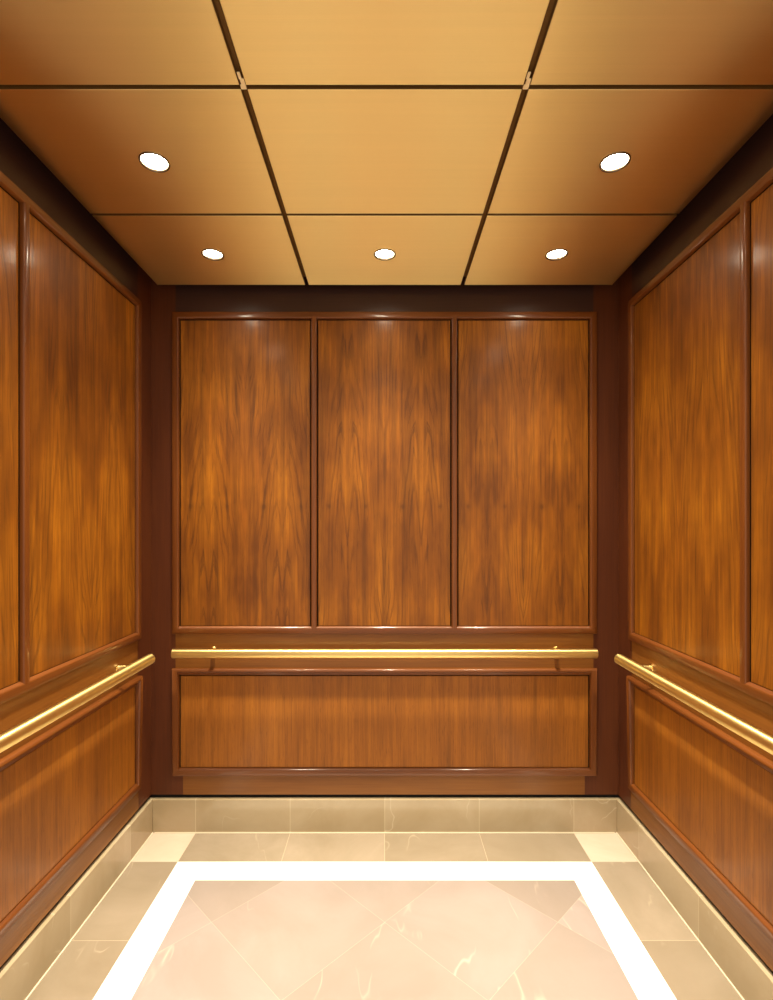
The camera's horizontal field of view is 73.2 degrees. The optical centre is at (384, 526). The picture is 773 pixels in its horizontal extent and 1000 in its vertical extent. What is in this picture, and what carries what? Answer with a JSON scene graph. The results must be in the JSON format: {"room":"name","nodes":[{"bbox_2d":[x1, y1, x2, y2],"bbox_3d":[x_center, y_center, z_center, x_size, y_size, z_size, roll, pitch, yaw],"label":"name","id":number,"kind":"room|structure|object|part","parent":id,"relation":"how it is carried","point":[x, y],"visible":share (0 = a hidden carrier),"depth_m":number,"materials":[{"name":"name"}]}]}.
{"room":"elevator interior","nodes":[
{"label":"elevator interior","id":0,"kind":"room"},
{"bbox_2d":[0,118,150,967],"bbox_3d":[-1.042,0.100,1.485,0.045,2.460,1.610,0,0,0],"label":"wall","id":1,"kind":"structure","parent":0,"point":[18,162],"depth_m":1.73,"materials":[{"name":"brown wood"}]},
{"bbox_2d":[0,187,17,688],"bbox_3d":[-1.026,-0.235,1.129,0.012,1.333,0.637,0,0,0],"label":"wood panel","id":2,"kind":"object","parent":1,"relation":"attached to","point":[8,205],"visible":1,"depth_m":1.41,"materials":[{"name":"brown wood"}]},
{"bbox_2d":[0,686,134,921],"bbox_3d":[-1.026,0.850,1.467,0.012,0.399,1.312,0,0,0],"label":"wood panel","id":3,"kind":"object","parent":1,"relation":"attached to","point":[52,796],"visible":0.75,"depth_m":1.64,"materials":[{"name":"brown wood"}]},
{"bbox_2d":[0,171,141,703],"bbox_3d":[-1.014,-0.235,1.467,0.014,1.401,1.380,0,0,0],"label":"trim","id":4,"kind":"structure","parent":1,"relation":"attached to","point":[27,206],"depth_m":1.47,"materials":[{"name":"brown wood"}]},
{"bbox_2d":[0,676,142,938],"bbox_3d":[-1.009,0.850,1.467,0.022,0.467,1.380,0,0,0],"label":"trim","id":5,"kind":"structure","parent":1,"relation":"attached to","point":[46,882],"depth_m":1.70,"materials":[{"name":"brown wood"}]},
{"bbox_2d":[0,797,153,999],"bbox_3d":[-1.019,1.258,1.491,0.026,0.146,1.583,0,0,0],"label":"baseboard","id":6,"kind":"structure","parent":1,"relation":"attached to","point":[29,964],"depth_m":1.68,"materials":[{"name":"stone"}]},
{"bbox_2d":[0,654,154,752],"bbox_3d":[-0.975,0.535,1.456,0.089,0.042,1.312,0,0,0],"label":"handrail","id":7,"kind":"object","parent":1,"relation":"attached to","point":[12,736],"visible":1,"depth_m":1.54,"materials":[{"name":"gold metal"}]},
{"bbox_2d":[30,214,134,675],"bbox_3d":[-1.026,-0.235,1.803,0.012,1.333,0.640,0,0,0],"label":"wood panel","id":8,"kind":"object","parent":1,"relation":"attached to","point":[82,329],"visible":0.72,"depth_m":1.73,"materials":[{"name":"brown wood"}]},
{"bbox_2d":[27,833,741,999],"bbox_3d":[0.000,1.345,1.505,2.099,0.030,1.610,0,0,0],"label":"floor","id":9,"kind":"structure","parent":0,"point":[192,916],"depth_m":1.74,"materials":[{"name":"stone"}]},
{"bbox_2d":[214,0,554,276],"bbox_3d":[0.000,-1.105,1.505,2.099,0.109,1.610,0,0,0],"label":"ceiling","id":10,"kind":"structure","parent":0,"point":[217,2],"depth_m":1.35,"materials":[{"name":"black"}]},
{"bbox_2d":[0,0,238,84],"bbox_3d":[-0.656,-1.042,0.971,0.632,0.014,0.493,0,0,0],"label":"ceiling panel","id":11,"kind":"object","parent":10,"relation":"attached to","point":[43,42],"visible":1,"depth_m":1.11,"materials":[{"name":"beige wood"}]},
{"bbox_2d":[0,84,281,213],"bbox_3d":[-0.656,-1.042,1.474,0.632,0.014,0.487,0,0,0],"label":"ceiling panel","id":12,"kind":"object","parent":10,"relation":"attached to","point":[92,138],"visible":1,"depth_m":1.41,"materials":[{"name":"beige wood"}]},
{"bbox_2d":[138,151,169,172],"bbox_3d":[-0.652,-1.040,1.474,0.083,0.017,0.083,0,0,0],"label":"recessed light","id":13,"kind":"object","parent":12,"relation":"attached to","point":[152,161],"visible":1,"depth_m":1.48,"materials":[{"name":"silver metal"}]},
{"bbox_3d":[-0.652,-1.042,1.474,0.065,0.007,0.065,0,0,0],"label":"bulb","id":14,"kind":"part","parent":13,"relation":"part of","materials":[{"name":"white"}]},
{"bbox_2d":[92,212,304,284],"bbox_3d":[-0.656,-1.042,1.976,0.632,0.014,0.493,0,0,0],"label":"ceiling panel","id":15,"kind":"object","parent":10,"relation":"attached to","point":[257,249],"visible":0.94,"depth_m":1.92,"materials":[{"name":"gold metal"}]},
{"bbox_2d":[201,249,223,260],"bbox_3d":[-0.652,-1.040,1.973,0.083,0.017,0.083,0,0,0],"label":"recessed light","id":16,"kind":"object","parent":15,"relation":"attached to","point":[211,254],"visible":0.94,"depth_m":1.98,"materials":[{"name":"silver metal"}]},
{"bbox_3d":[-0.652,-1.042,1.973,0.065,0.007,0.065,0,0,0],"label":"bulb","id":17,"kind":"part","parent":16,"relation":"part of","materials":[{"name":"white"}]},
{"bbox_2d":[237,72,246,88],"bbox_3d":[-0.333,-1.037,1.208,0.013,0.004,0.044,0,0,0],"label":"clip","id":18,"kind":"object","parent":10,"relation":"attached to","point":[242,85],"visible":1,"depth_m":1.21,"materials":[{"name":"gold metal"}]},
{"bbox_2d":[287,214,481,284],"bbox_3d":[0.000,-1.042,1.976,0.649,0.014,0.493,0,0,0],"label":"ceiling panel","id":19,"kind":"object","parent":10,"relation":"attached to","point":[334,249],"visible":0.96,"depth_m":1.92,"materials":[{"name":"gold metal"}]},
{"bbox_2d":[374,249,395,260],"bbox_3d":[0.000,-1.040,1.973,0.083,0.017,0.083,0,0,0],"label":"recessed light","id":20,"kind":"object","parent":19,"relation":"attached to","point":[381,254],"visible":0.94,"depth_m":1.98,"materials":[{"name":"silver metal"}]},
{"bbox_3d":[0.000,-1.042,1.973,0.065,0.007,0.065,0,0,0],"label":"bulb","id":21,"kind":"part","parent":20,"relation":"part of","materials":[{"name":"white glass"}]},
{"bbox_2d":[248,85,521,213],"bbox_3d":[0.000,-1.042,1.474,0.649,0.014,0.487,0,0,0],"label":"ceiling panel","id":22,"kind":"object","parent":10,"relation":"attached to","point":[331,149],"visible":1,"depth_m":1.40,"materials":[{"name":"beige wood"}]},
{"bbox_2d":[220,0,549,84],"bbox_3d":[0.000,-1.042,0.971,0.649,0.014,0.493,0,0,0],"label":"ceiling panel","id":23,"kind":"object","parent":10,"relation":"attached to","point":[276,42],"visible":1,"depth_m":1.10,"materials":[{"name":"beige wood"}]},
{"bbox_2d":[523,72,530,88],"bbox_3d":[0.333,-1.037,1.208,0.013,0.004,0.044,0,0,0],"label":"clip","id":24,"kind":"object","parent":10,"relation":"attached to","point":[526,85],"visible":1,"depth_m":1.21,"materials":[{"name":"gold metal"}]},
{"bbox_2d":[464,212,676,284],"bbox_3d":[0.656,-1.042,1.976,0.632,0.014,0.493,0,0,0],"label":"ceiling panel","id":25,"kind":"object","parent":10,"relation":"attached to","point":[511,249],"visible":0.98,"depth_m":1.92,"materials":[{"name":"gold metal"}]},
{"bbox_2d":[545,249,567,260],"bbox_3d":[0.652,-1.040,1.973,0.083,0.017,0.083,0,0,0],"label":"recessed light","id":26,"kind":"object","parent":25,"relation":"attached to","point":[556,254],"visible":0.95,"depth_m":1.98,"materials":[{"name":"silver metal"}]},
{"bbox_3d":[0.652,-1.042,1.973,0.065,0.007,0.065,0,0,0],"label":"bulb","id":27,"kind":"part","parent":26,"relation":"part of","materials":[{"name":"white"}]},
{"bbox_2d":[488,84,772,213],"bbox_3d":[0.656,-1.042,1.474,0.632,0.014,0.487,0,0,0],"label":"ceiling panel","id":28,"kind":"object","parent":10,"relation":"attached to","point":[677,138],"visible":0.99,"depth_m":1.41,"materials":[{"name":"beige wood"}]},
{"bbox_2d":[599,151,630,172],"bbox_3d":[0.652,-1.040,1.474,0.083,0.017,0.083,0,0,0],"label":"recessed light","id":29,"kind":"object","parent":28,"relation":"attached to","point":[616,161],"visible":1,"depth_m":1.48,"materials":[{"name":"silver metal"}]},
{"bbox_3d":[0.652,-1.042,1.474,0.065,0.007,0.065,0,0,0],"label":"bulb","id":30,"kind":"part","parent":29,"relation":"part of","materials":[{"name":"white"}]},
{"bbox_2d":[530,0,772,84],"bbox_3d":[0.656,-1.042,0.971,0.632,0.014,0.493,0,0,0],"label":"ceiling panel","id":31,"kind":"object","parent":10,"relation":"attached to","point":[585,42],"visible":1,"depth_m":1.11,"materials":[{"name":"beige wood"}]},
{"bbox_2d":[150,277,619,796],"bbox_3d":[0.000,0.100,2.292,2.079,2.460,0.045,0,0,0],"label":"wall","id":32,"kind":"structure","parent":0,"point":[165,299],"depth_m":2.27,"materials":[{"name":"brown wood"}]},
{"bbox_2d":[181,321,310,625],"bbox_3d":[-0.608,-0.235,2.276,0.565,1.333,0.012,0,0,0],"label":"wood panel","id":33,"kind":"object","parent":32,"relation":"attached to","point":[246,385],"visible":1,"depth_m":2.27,"materials":[{"name":"brown wood"}]},
{"bbox_2d":[318,321,449,625],"bbox_3d":[-0.002,-0.235,2.276,0.576,1.333,0.012,0,0,0],"label":"wood panel","id":34,"kind":"object","parent":32,"relation":"attached to","point":[384,386],"visible":1,"depth_m":2.27,"materials":[{"name":"brown wood"}]},
{"bbox_2d":[172,312,596,633],"bbox_3d":[-0.001,-0.235,2.264,1.848,1.401,0.014,0,0,0],"label":"trim","id":35,"kind":"structure","parent":32,"relation":"attached to","point":[176,316],"depth_m":2.26,"materials":[{"name":"brown wood"}]},
{"bbox_2d":[172,668,596,775],"bbox_3d":[-0.001,0.850,2.260,1.848,0.467,0.022,0,0,0],"label":"trim","id":36,"kind":"structure","parent":32,"relation":"attached to","point":[177,770],"depth_m":2.26,"materials":[{"name":"brown wood"}]},
{"bbox_2d":[171,646,597,658],"bbox_3d":[0.000,0.535,2.226,1.796,0.042,0.089,0,0,0],"label":"handrail","id":37,"kind":"object","parent":32,"relation":"attached to","point":[213,652],"visible":1,"depth_m":2.18,"materials":[{"name":"gold metal"}]},
{"bbox_2d":[181,675,587,766],"bbox_3d":[-0.001,0.850,2.276,1.780,0.399,0.012,0,0,0],"label":"wood panel","id":38,"kind":"object","parent":32,"relation":"attached to","point":[227,720],"visible":1,"depth_m":2.27,"materials":[{"name":"brown wood"}]},
{"bbox_2d":[153,797,616,832],"bbox_3d":[0.000,1.258,2.270,2.019,0.146,0.026,0,0,0],"label":"baseboard","id":39,"kind":"structure","parent":32,"relation":"attached to","point":[170,814],"depth_m":2.26,"materials":[{"name":"stone"}]},
{"bbox_2d":[458,321,587,625],"bbox_3d":[0.605,-0.235,2.276,0.567,1.333,0.012,0,0,0],"label":"wood panel","id":40,"kind":"object","parent":32,"relation":"attached to","point":[523,385],"visible":1,"depth_m":2.27,"materials":[{"name":"brown wood"}]},
{"bbox_2d":[618,114,772,972],"bbox_3d":[1.042,0.100,1.485,0.045,2.460,1.610,0,0,0],"label":"wall","id":41,"kind":"structure","parent":0,"point":[753,160],"depth_m":1.75,"materials":[{"name":"brown wood"}]},
{"bbox_2d":[635,213,739,676],"bbox_3d":[1.026,-0.235,1.803,0.012,1.333,0.640,0,0,0],"label":"wood panel","id":42,"kind":"object","parent":41,"relation":"attached to","point":[687,328],"visible":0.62,"depth_m":1.73,"materials":[{"name":"brown wood"}]},
{"bbox_2d":[614,654,772,754],"bbox_3d":[0.975,0.535,1.456,0.089,0.042,1.312,0,0,0],"label":"handrail","id":43,"kind":"object","parent":41,"relation":"attached to","point":[760,738],"visible":1,"depth_m":1.53,"materials":[{"name":"gold metal"}]},
{"bbox_2d":[615,797,772,999],"bbox_3d":[1.019,1.258,1.491,0.026,0.146,1.583,0,0,0],"label":"baseboard","id":44,"kind":"structure","parent":41,"relation":"attached to","point":[740,965],"depth_m":1.67,"materials":[{"name":"stone"}]},
{"bbox_2d":[626,676,772,942],"bbox_3d":[1.009,0.850,1.467,0.022,0.467,1.380,0,0,0],"label":"trim","id":45,"kind":"structure","parent":41,"relation":"attached to","point":[714,873],"depth_m":1.68,"materials":[{"name":"brown wood"}]},
{"bbox_2d":[628,167,772,704],"bbox_3d":[1.014,-0.235,1.467,0.014,1.401,1.380,0,0,0],"label":"trim","id":46,"kind":"structure","parent":41,"relation":"attached to","point":[742,683],"depth_m":1.47,"materials":[{"name":"brown wood"}]},
{"bbox_2d":[635,687,772,925],"bbox_3d":[1.026,0.850,1.467,0.012,0.399,1.312,0,0,0],"label":"wood panel","id":47,"kind":"object","parent":41,"relation":"attached to","point":[721,800],"visible":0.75,"depth_m":1.63,"materials":[{"name":"brown wood"}]},
{"bbox_2d":[751,184,772,690],"bbox_3d":[1.026,-0.235,1.129,0.012,1.333,0.637,0,0,0],"label":"wood panel","id":48,"kind":"object","parent":41,"relation":"attached to","point":[762,206],"visible":1,"depth_m":1.41,"materials":[{"name":"brown wood"}]}
]}

